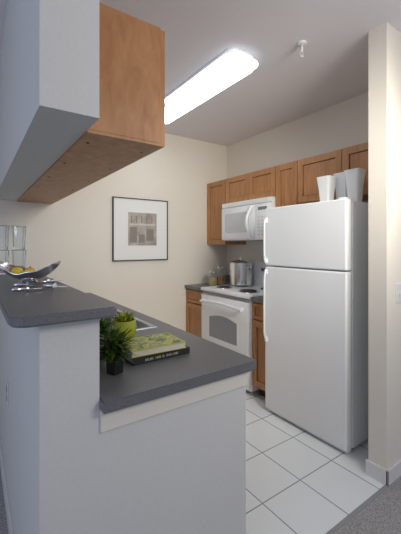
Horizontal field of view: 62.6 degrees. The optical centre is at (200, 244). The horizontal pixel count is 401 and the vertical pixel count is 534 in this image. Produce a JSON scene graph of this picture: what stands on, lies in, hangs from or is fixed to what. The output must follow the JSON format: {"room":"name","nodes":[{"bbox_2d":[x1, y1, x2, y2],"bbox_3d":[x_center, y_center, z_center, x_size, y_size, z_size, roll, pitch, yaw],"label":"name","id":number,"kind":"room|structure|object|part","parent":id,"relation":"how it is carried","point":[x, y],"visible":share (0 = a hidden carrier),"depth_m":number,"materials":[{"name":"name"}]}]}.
{"room":"kitchen","nodes":[
{"label":"kitchen","id":0,"kind":"room"},
{"bbox_2d":[0,0,98,533],"bbox_3d":[-1.043,0.050,1.929,0.169,2.670,2.320,0,0,-35],"label":"wall","id":1,"kind":"structure","parent":0,"point":[49,427],"depth_m":1.01,"materials":[{"name":"paint"}]},
{"bbox_2d":[0,440,13,533],"bbox_3d":[-1.118,1.340,1.878,0.012,0.090,2.320,0,0,-35],"label":"baseboard","id":2,"kind":"structure","parent":1,"relation":"attached to","point":[2,468],"depth_m":1.73,"materials":[{"name":"white"}]},
{"bbox_2d":[6,380,8,406],"bbox_3d":[-1.012,0.777,1.729,0.008,0.115,0.075,0,0,-35],"label":"electrical outlet","id":3,"kind":"object","parent":1,"relation":"attached to","point":[7,384],"visible":1,"depth_m":1.70,"materials":[{"name":"white plastic"}]},
{"bbox_2d":[0,268,116,327],"bbox_3d":[-1.041,0.203,1.897,0.292,0.031,2.375,0,0,-35],"label":"bar","id":4,"kind":"object","parent":1,"relation":"on","point":[60,305],"visible":0.97,"depth_m":1.02,"materials":[{"name":"grey laminate"}]},
{"bbox_2d":[0,250,9,274],"bbox_3d":[-1.262,0.109,2.094,0.088,0.154,0.089,0,0,-35],"label":"glass tumbler","id":5,"kind":"object","parent":4,"relation":"on","point":[4,254],"visible":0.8,"depth_m":2.07,"materials":[{"name":"white"}]},
{"bbox_2d":[0,225,9,249],"bbox_3d":[-1.262,-0.047,2.094,0.088,0.154,0.089,0,0,-35],"label":"glass tumbler","id":6,"kind":"object","parent":5,"relation":"on","point":[4,229],"visible":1,"depth_m":2.07,"materials":[{"name":"white"}]},
{"bbox_2d":[11,250,25,267],"bbox_3d":[-1.196,0.109,2.176,0.088,0.154,0.089,0,0,-35],"label":"glass tumbler","id":7,"kind":"object","parent":4,"relation":"on","point":[18,256],"visible":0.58,"depth_m":2.14,"materials":[{"name":"white"}]},
{"bbox_2d":[11,226,25,249],"bbox_3d":[-1.196,-0.047,2.176,0.088,0.154,0.089,0,0,-35],"label":"glass tumbler","id":8,"kind":"object","parent":7,"relation":"on","point":[18,232],"visible":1,"depth_m":2.14,"materials":[{"name":"white"}]},
{"bbox_2d":[11,285,43,291],"bbox_3d":[-0.686,0.173,1.313,0.117,0.025,0.025,0,0,-40],"label":"spreader","id":9,"kind":"object","parent":4,"relation":"on","point":[26,288],"visible":1,"depth_m":1.29,"materials":[{"name":"silver metal"}]},
{"bbox_3d":[-0.708,0.173,1.295,0.060,0.020,0.020,0,0,-40],"label":"handle","id":10,"kind":"part","parent":9,"relation":"part of","materials":[{"name":"silver metal"}]},
{"bbox_2d":[13,282,42,286],"bbox_3d":[-0.754,0.173,1.447,0.117,0.025,0.025,0,0,-17],"label":"spreader","id":11,"kind":"object","parent":4,"relation":"on","point":[26,283],"visible":0.9,"depth_m":1.43,"materials":[{"name":"silver metal"}]},
{"bbox_3d":[-0.782,0.173,1.438,0.060,0.020,0.020,0,0,-18],"label":"handle","id":12,"kind":"part","parent":11,"relation":"part of","materials":[{"name":"silver metal"}]},
{"bbox_2d":[0,261,60,282],"bbox_3d":[-0.869,0.133,1.673,0.310,0.107,0.186,0,0,-3],"label":"fruit bowl","id":13,"kind":"object","parent":4,"relation":"on","point":[5,267],"visible":0.95,"depth_m":1.63,"materials":[{"name":"silver metal"}]},
{"bbox_2d":[10,267,23,273],"bbox_3d":[-0.927,0.136,1.666,0.054,0.048,0.054,0,0,0],"label":"lemon","id":14,"kind":"object","parent":13,"relation":"in","point":[17,270],"visible":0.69,"depth_m":1.65,"materials":[{"name":"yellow food"}]},
{"bbox_2d":[41,278,63,283],"bbox_3d":[-0.714,0.173,1.599,0.025,0.025,0.117,0,0,38],"label":"spreader","id":15,"kind":"object","parent":4,"relation":"on","point":[52,280],"visible":0.97,"depth_m":1.58,"materials":[{"name":"silver metal"}]},
{"bbox_3d":[-0.732,0.173,1.577,0.020,0.020,0.060,0,0,38],"label":"handle","id":16,"kind":"part","parent":15,"relation":"part of","materials":[{"name":"silver metal"}]},
{"bbox_2d":[43,283,66,288],"bbox_3d":[-0.616,0.173,1.395,0.117,0.025,0.025,0,0,17],"label":"spreader","id":17,"kind":"object","parent":4,"relation":"on","point":[46,285],"visible":0.99,"depth_m":1.39,"materials":[{"name":"silver metal"}]},
{"bbox_3d":[-0.643,0.173,1.403,0.060,0.020,0.020,0,0,17],"label":"handle","id":18,"kind":"part","parent":17,"relation":"part of","materials":[{"name":"silver metal"}]},
{"bbox_2d":[17,3,164,203],"bbox_3d":[-0.886,-0.617,2.117,0.302,0.462,2.189,0,0,-35],"label":"upper cabinet","id":19,"kind":"object","parent":1,"relation":"attached to","point":[130,125],"visible":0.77,"depth_m":1.25,"materials":[{"name":"brown wood"}]},
{"bbox_3d":[-0.888,-0.394,2.116,0.298,0.014,2.187,0,0,-35],"label":"panel","id":20,"kind":"part","parent":19,"relation":"part of","materials":[{"name":"brown wood"}]},
{"bbox_3d":[-0.252,-0.618,1.447,0.022,0.455,0.360,0,0,-35],"label":"door","id":21,"kind":"part","parent":19,"relation":"part of","materials":[{"name":"brown wood"}]},
{"bbox_2d":[0,133,226,330],"bbox_3d":[-1.671,0.050,2.966,5.030,2.670,0.100,0,0,-35],"label":"wall","id":22,"kind":"structure","parent":0,"point":[75,230],"depth_m":3.60,"materials":[{"name":"beige paint"}]},
{"bbox_2d":[112,196,167,260],"bbox_3d":[-0.645,-0.167,3.600,0.648,0.673,0.025,0,0,-35],"label":"framed picture","id":23,"kind":"object","parent":22,"relation":"attached to","point":[139,226],"visible":1,"depth_m":3.58,"materials":[{"name":"grey paper"}]},
{"bbox_2d":[128,212,156,244],"bbox_3d":[-0.631,-0.172,3.603,0.335,0.355,0.002,0,0,-35],"label":"print","id":24,"kind":"object","parent":23,"relation":"attached to","point":[142,226],"depth_m":3.60,"materials":[{"name":"grey paper"}]},
{"bbox_2d":[99,386,245,533],"bbox_3d":[-0.088,0.948,1.234,0.610,0.874,0.090,0,0,-35],"label":"wall","id":25,"kind":"structure","parent":0,"point":[181,470],"depth_m":1.18,"materials":[{"name":"paint"}]},
{"bbox_2d":[100,372,247,432],"bbox_3d":[-0.058,0.546,1.194,0.610,0.067,0.010,0,0,-35],"label":"trim","id":26,"kind":"structure","parent":25,"relation":"attached to","point":[112,420],"depth_m":1.15,"materials":[{"name":"beige paint"}]},
{"bbox_2d":[0,0,400,145],"bbox_3d":[0.469,-1.335,1.079,6.400,0.100,5.640,0,0,-35],"label":"ceiling","id":27,"kind":"structure","parent":0,"point":[284,88],"depth_m":2.16,"materials":[{"name":"paint"}]},
{"bbox_2d":[165,47,257,123],"bbox_3d":[-0.067,-1.240,2.703,0.288,0.090,1.320,0,0,-35],"label":"ceiling light","id":28,"kind":"object","parent":27,"relation":"attached to","point":[233,64],"visible":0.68,"depth_m":2.43,"materials":[{"name":"translucent white plastic"}]},
{"bbox_2d":[297,40,306,58],"bbox_3d":[0.644,-1.238,2.100,0.064,0.094,0.064,0,0,-35],"label":"sprinkler","id":29,"kind":"object","parent":27,"relation":"attached to","point":[302,43],"visible":1,"depth_m":2.09,"materials":[{"name":"white metal"}]},
{"bbox_2d":[0,390,400,533],"bbox_3d":[0.469,1.408,1.079,6.400,0.054,5.640,0,0,-35],"label":"floor","id":30,"kind":"structure","parent":0,"point":[297,482],"depth_m":1.89,"materials":[{"name":"white tile"}]},
{"bbox_2d":[186,288,202,337],"bbox_3d":[0.188,0.948,3.966,0.628,0.874,0.364,0,0,-35],"label":"base cabinet","id":31,"kind":"object","parent":30,"relation":"on","point":[193,305],"visible":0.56,"depth_m":3.81,"materials":[{"name":"brown wood"}]},
{"bbox_3d":[-0.063,0.978,3.795,0.022,0.595,0.360,0,0,-35],"label":"door","id":32,"kind":"part","parent":31,"relation":"part of","materials":[{"name":"brown wood"}]},
{"bbox_3d":[-0.063,0.595,3.795,0.022,0.140,0.360,0,0,-35],"label":"drawer","id":33,"kind":"part","parent":31,"relation":"part of","materials":[{"name":"brown wood"}]},
{"bbox_2d":[185,282,229,290],"bbox_3d":[0.180,0.493,3.963,0.649,0.036,0.367,0,0,-35],"label":"countertop","id":34,"kind":"structure","parent":31,"relation":"on","point":[191,286],"depth_m":3.87,"materials":[{"name":"grey laminate"}]},
{"bbox_2d":[209,270,216,285],"bbox_3d":[0.146,0.385,3.847,0.104,0.179,0.104,0,0,-35],"label":"storage jar","id":35,"kind":"object","parent":34,"relation":"on","point":[212,274],"visible":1,"depth_m":3.80,"materials":[{"name":"clear glass"}]},
{"bbox_2d":[216,265,225,284],"bbox_3d":[0.246,0.359,3.966,0.116,0.229,0.116,0,0,-35],"label":"storage jar","id":36,"kind":"object","parent":34,"relation":"on","point":[221,272],"visible":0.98,"depth_m":3.92,"materials":[{"name":"clear glass"}]},
{"bbox_2d":[199,259,268,391],"bbox_3d":[0.469,0.760,3.475,0.714,1.170,0.756,0,0,-35],"label":"range","id":37,"kind":"object","parent":30,"relation":"on","point":[227,318],"visible":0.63,"depth_m":3.26,"materials":[{"name":"white metal"}]},
{"bbox_3d":[0.198,0.590,3.288,0.056,0.047,0.657,0,0,-35],"label":"handle","id":38,"kind":"part","parent":37,"relation":"part of","materials":[{"name":"white metal"}]},
{"bbox_2d":[216,285,232,288],"bbox_3d":[0.259,0.453,3.561,0.178,0.017,0.178,0,0,-35],"label":"burner","id":39,"kind":"object","parent":37,"relation":"on","point":[223,286],"depth_m":3.53,"materials":[{"name":"grey metal"}]},
{"bbox_3d":[0.233,0.823,3.312,0.034,0.585,0.742,0,0,-35],"label":"oven door","id":40,"kind":"part","parent":37,"relation":"part of","materials":[{"name":"white metal"}]},
{"bbox_2d":[201,285,262,298],"bbox_3d":[0.468,0.476,3.474,0.615,0.032,0.756,0,0,-35],"label":"cooktop","id":41,"kind":"object","parent":37,"relation":"in","point":[229,291],"depth_m":3.34,"materials":[{"name":"white metal"}]},
{"bbox_2d":[229,257,252,285],"bbox_3d":[0.453,0.290,3.720,0.269,0.306,0.288,0,0,7],"label":"stock pot","id":42,"kind":"object","parent":37,"relation":"on","point":[240,270],"visible":1,"depth_m":3.61,"materials":[{"name":"silver metal"}]},
{"bbox_3d":[0.453,0.181,3.720,0.258,0.037,0.258,0,0,-35],"label":"lid","id":43,"kind":"part","parent":42,"relation":"part of","materials":[{"name":"silver metal"}]},
{"bbox_3d":[0.234,1.221,3.313,0.031,0.188,0.742,0,0,-35],"label":"storage drawer","id":44,"kind":"part","parent":37,"relation":"part of","materials":[{"name":"white metal"}]},
{"bbox_2d":[238,289,259,292],"bbox_3d":[0.475,0.453,3.248,0.218,0.017,0.218,0,0,-35],"label":"burner","id":45,"kind":"object","parent":37,"relation":"on","point":[242,290],"depth_m":3.22,"materials":[{"name":"grey metal"}]},
{"bbox_3d":[0.730,0.320,3.656,0.073,0.290,0.754,0,0,-35],"label":"control panel","id":46,"kind":"part","parent":37,"relation":"part of","materials":[{"name":"white ceramic"}]},
{"bbox_2d":[252,302,264,396],"bbox_3d":[0.796,0.948,3.087,0.628,0.874,0.239,0,0,-35],"label":"base cabinet","id":47,"kind":"object","parent":30,"relation":"on","point":[258,341],"visible":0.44,"depth_m":2.96,"materials":[{"name":"brown wood"}]},
{"bbox_2d":[250,296,262,303],"bbox_3d":[0.789,0.493,3.084,0.649,0.036,0.243,0,0,-35],"label":"countertop","id":48,"kind":"structure","parent":47,"relation":"on","point":[259,299],"depth_m":2.94,"materials":[{"name":"grey laminate"}]},
{"bbox_3d":[0.546,0.595,2.916,0.022,0.140,0.235,0,0,-35],"label":"drawer","id":49,"kind":"part","parent":47,"relation":"part of","materials":[{"name":"brown wood"}]},
{"bbox_2d":[263,197,367,453],"bbox_3d":[1.016,0.533,2.639,0.744,1.704,0.727,0,0,-35],"label":"refrigerator","id":50,"kind":"object","parent":30,"relation":"on","point":[315,279],"visible":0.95,"depth_m":2.33,"materials":[{"name":"white metal"}]},
{"bbox_3d":[0.534,-0.038,2.719,0.041,0.381,0.019,0,0,-35],"label":"handle","id":51,"kind":"part","parent":50,"relation":"part of","materials":[{"name":"white plastic"}]},
{"bbox_3d":[0.534,0.498,2.719,0.041,0.599,0.019,0,0,-35],"label":"handle","id":52,"kind":"part","parent":50,"relation":"part of","materials":[{"name":"white plastic"}]},
{"bbox_3d":[0.769,-0.068,2.469,0.066,0.474,0.727,0,0,-35],"label":"freezer door","id":53,"kind":"part","parent":50,"relation":"part of","materials":[{"name":"white metal"}]},
{"bbox_3d":[0.769,0.766,2.469,0.066,1.174,0.727,0,0,-35],"label":"door","id":54,"kind":"part","parent":50,"relation":"part of","materials":[{"name":"white metal"}]},
{"bbox_2d":[317,175,336,201],"bbox_3d":[0.952,-0.408,2.490,0.116,0.205,0.116,0,0,-35],"label":"vase","id":55,"kind":"object","parent":50,"relation":"on","point":[326,184],"visible":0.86,"depth_m":2.45,"materials":[{"name":"white ceramic"}]},
{"bbox_2d":[333,172,347,199],"bbox_3d":[1.083,-0.423,2.502,0.116,0.235,0.116,0,0,-35],"label":"vase","id":56,"kind":"object","parent":50,"relation":"on","point":[341,188],"visible":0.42,"depth_m":2.47,"materials":[{"name":"white ceramic"}]},
{"bbox_2d":[344,168,365,201],"bbox_3d":[1.104,-0.420,2.358,0.116,0.228,0.116,0,0,-35],"label":"vase","id":57,"kind":"object","parent":50,"relation":"on","point":[355,177],"visible":0.95,"depth_m":2.32,"materials":[{"name":"white ceramic"}]},
{"bbox_2d":[325,485,389,533],"bbox_3d":[0.334,1.381,1.382,1.810,0.007,0.022,0,0,-35],"label":"trim","id":58,"kind":"structure","parent":30,"relation":"on","point":[375,495],"depth_m":1.71,"materials":[{"name":"grey plastic"}]},
{"bbox_3d":[-0.752,0.948,2.185,0.593,0.874,2.222,0,0,-35],"label":"base cabinet","id":59,"kind":"object","parent":30,"relation":"on","visible":0},
{"bbox_2d":[87,293,255,413],"bbox_3d":[-0.697,0.493,2.144,0.645,0.036,2.360,0,0,-35],"label":"countertop","id":60,"kind":"structure","parent":59,"relation":"on","point":[207,362],"depth_m":1.25,"materials":[{"name":"grey laminate"}]},
{"bbox_2d":[99,318,118,360],"bbox_3d":[-0.423,0.372,1.376,0.185,0.203,0.200,0,0,8],"label":"potted plant","id":61,"kind":"object","parent":60,"relation":"on","point":[103,324],"visible":0.25,"depth_m":1.36,"materials":[{"name":"green plant"}]},
{"bbox_2d":[99,325,137,375],"bbox_3d":[-0.315,0.387,1.229,0.183,0.175,0.182,0,0,32],"label":"potted plant","id":62,"kind":"object","parent":60,"relation":"on","point":[114,352],"visible":0.98,"depth_m":1.21,"materials":[{"name":"green plant"}]},
{"bbox_3d":[-0.318,0.447,1.227,0.052,0.055,0.052,0,0,32],"label":"pot","id":63,"kind":"part","parent":62,"relation":"part of","materials":[{"name":"black"}]},
{"bbox_2d":[111,310,136,338],"bbox_3d":[-0.363,0.393,1.576,0.129,0.162,0.128,0,0,14],"label":"potted plant","id":64,"kind":"object","parent":60,"relation":"on","point":[127,320],"visible":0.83,"depth_m":1.54,"materials":[{"name":"green plant"}]},
{"bbox_2d":[99,309,156,330],"bbox_3d":[-0.640,0.568,2.075,0.446,0.195,0.736,0,0,-35],"label":"sink","id":65,"kind":"object","parent":60,"relation":"in","point":[141,325],"visible":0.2,"depth_m":2.03,"materials":[{"name":"silver metal"}]},
{"bbox_2d":[99,312,149,328],"bbox_3d":[-0.640,0.570,2.075,0.402,0.190,0.692,0,0,-35],"label":"basin","id":66,"kind":"object","parent":65,"relation":"in","point":[141,324],"depth_m":2.05,"materials":[{"name":"silver metal"}]},
{"bbox_2d":[124,345,189,365],"bbox_3d":[-0.210,0.461,1.448,0.265,0.026,0.190,0,0,-36],"label":"book","id":67,"kind":"object","parent":60,"relation":"on","point":[159,356],"visible":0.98,"depth_m":1.36,"materials":[{"name":"black paper"}]},
{"bbox_2d":[124,332,185,357],"bbox_3d":[-0.217,0.434,1.446,0.250,0.027,0.186,0,0,-32],"label":"book","id":68,"kind":"object","parent":67,"relation":"on","point":[162,342],"visible":0.91,"depth_m":1.41,"materials":[{"name":"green paper"}]},
{"bbox_2d":[124,333,183,350],"bbox_3d":[-0.217,0.421,1.446,0.234,0.001,0.165,0,0,-32],"label":"picture","id":69,"kind":"object","parent":68,"relation":"on","point":[162,341],"depth_m":1.42,"materials":[{"name":"green paper"}]},
{"bbox_2d":[227,92,367,274],"bbox_3d":[1.033,0.050,3.391,0.100,2.670,2.280,0,0,-35],"label":"wall","id":70,"kind":"structure","parent":0,"point":[344,124],"depth_m":3.37,"materials":[{"name":"beige paint"}]},
{"bbox_2d":[207,179,245,244],"bbox_3d":[0.315,-0.385,4.057,0.321,0.760,0.366,0,0,-35],"label":"upper cabinet","id":71,"kind":"object","parent":70,"relation":"attached to","point":[216,191],"visible":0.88,"depth_m":3.98,"materials":[{"name":"brown wood"}]},
{"bbox_3d":[0.192,-0.385,3.972,0.022,0.754,0.362,0,0,-35],"label":"door","id":72,"kind":"part","parent":71,"relation":"part of","materials":[{"name":"brown wood"}]},
{"bbox_2d":[226,166,275,203],"bbox_3d":[0.637,-0.618,3.591,0.321,0.295,0.758,0,0,-35],"label":"upper cabinet","id":73,"kind":"object","parent":70,"relation":"attached to","point":[261,183],"visible":0.72,"depth_m":3.46,"materials":[{"name":"brown wood"}]},
{"bbox_3d":[0.406,-0.618,3.663,0.022,0.289,0.374,0,0,-35],"label":"door","id":74,"kind":"part","parent":73,"relation":"part of","materials":[{"name":"brown wood"}]},
{"bbox_2d":[222,196,275,240],"bbox_3d":[0.581,-0.256,3.552,0.461,0.423,0.754,0,0,-35],"label":"microwave","id":75,"kind":"object","parent":73,"relation":"attached to","point":[241,220],"visible":0.66,"depth_m":3.44,"materials":[{"name":"white plastic"}]},
{"bbox_3d":[0.405,-0.234,3.563,0.032,0.356,0.537,0,0,-35],"label":"door","id":76,"kind":"part","parent":75,"relation":"part of","materials":[{"name":"white plastic"}]},
{"bbox_3d":[0.489,-0.235,3.347,0.081,0.323,0.028,0,0,-11],"label":"handle","id":77,"kind":"part","parent":75,"relation":"part of","materials":[{"name":"white plastic"}]},
{"bbox_3d":[0.622,-0.234,3.251,0.030,0.356,0.212,0,0,-35],"label":"control panel","id":78,"kind":"part","parent":75,"relation":"part of","materials":[{"name":"white plastic"}]},
{"bbox_3d":[0.623,-0.618,3.350,0.022,0.289,0.374,0,0,-35],"label":"door","id":79,"kind":"part","parent":73,"relation":"part of","materials":[{"name":"brown wood"}]},
{"bbox_2d":[276,161,298,206],"bbox_3d":[0.928,-0.385,3.171,0.321,0.760,0.256,0,0,-35],"label":"upper cabinet","id":80,"kind":"object","parent":70,"relation":"attached to","point":[287,173],"visible":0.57,"depth_m":3.08,"materials":[{"name":"brown wood"}]},
{"bbox_2d":[298,142,367,203],"bbox_3d":[1.251,-0.570,2.705,0.321,0.390,0.871,0,0,-35],"label":"upper cabinet","id":81,"kind":"object","parent":70,"relation":"attached to","point":[337,161],"visible":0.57,"depth_m":2.73,"materials":[{"name":"brown wood"}]},
{"bbox_3d":[1.004,-0.570,2.799,0.022,0.384,0.430,0,0,-35],"label":"door","id":82,"kind":"part","parent":81,"relation":"part of","materials":[{"name":"brown wood"}]},
{"bbox_3d":[1.252,-0.570,2.440,0.022,0.384,0.430,0,0,-35],"label":"door","id":83,"kind":"part","parent":81,"relation":"part of","materials":[{"name":"brown wood"}]},
{"bbox_2d":[368,22,400,469],"bbox_3d":[1.962,0.050,2.583,2.234,2.670,0.107,0,0,-35],"label":"wall","id":84,"kind":"structure","parent":0,"point":[384,41],"depth_m":1.95,"materials":[{"name":"beige paint"}]},
{"bbox_2d":[366,459,400,485],"bbox_3d":[1.957,1.340,2.579,2.246,0.090,0.131,0,0,-35],"label":"baseboard","id":85,"kind":"structure","parent":84,"relation":"attached to","point":[387,477],"depth_m":1.93,"materials":[{"name":"white"}]},
{"bbox_2d":[396,283,400,302],"bbox_3d":[1.196,0.287,1.978,0.080,0.115,0.015,0,0,-35],"label":"light switch","id":86,"kind":"object","parent":84,"relation":"attached to","point":[398,285],"visible":1,"depth_m":1.97,"materials":[{"name":"white plastic"}]}
]}

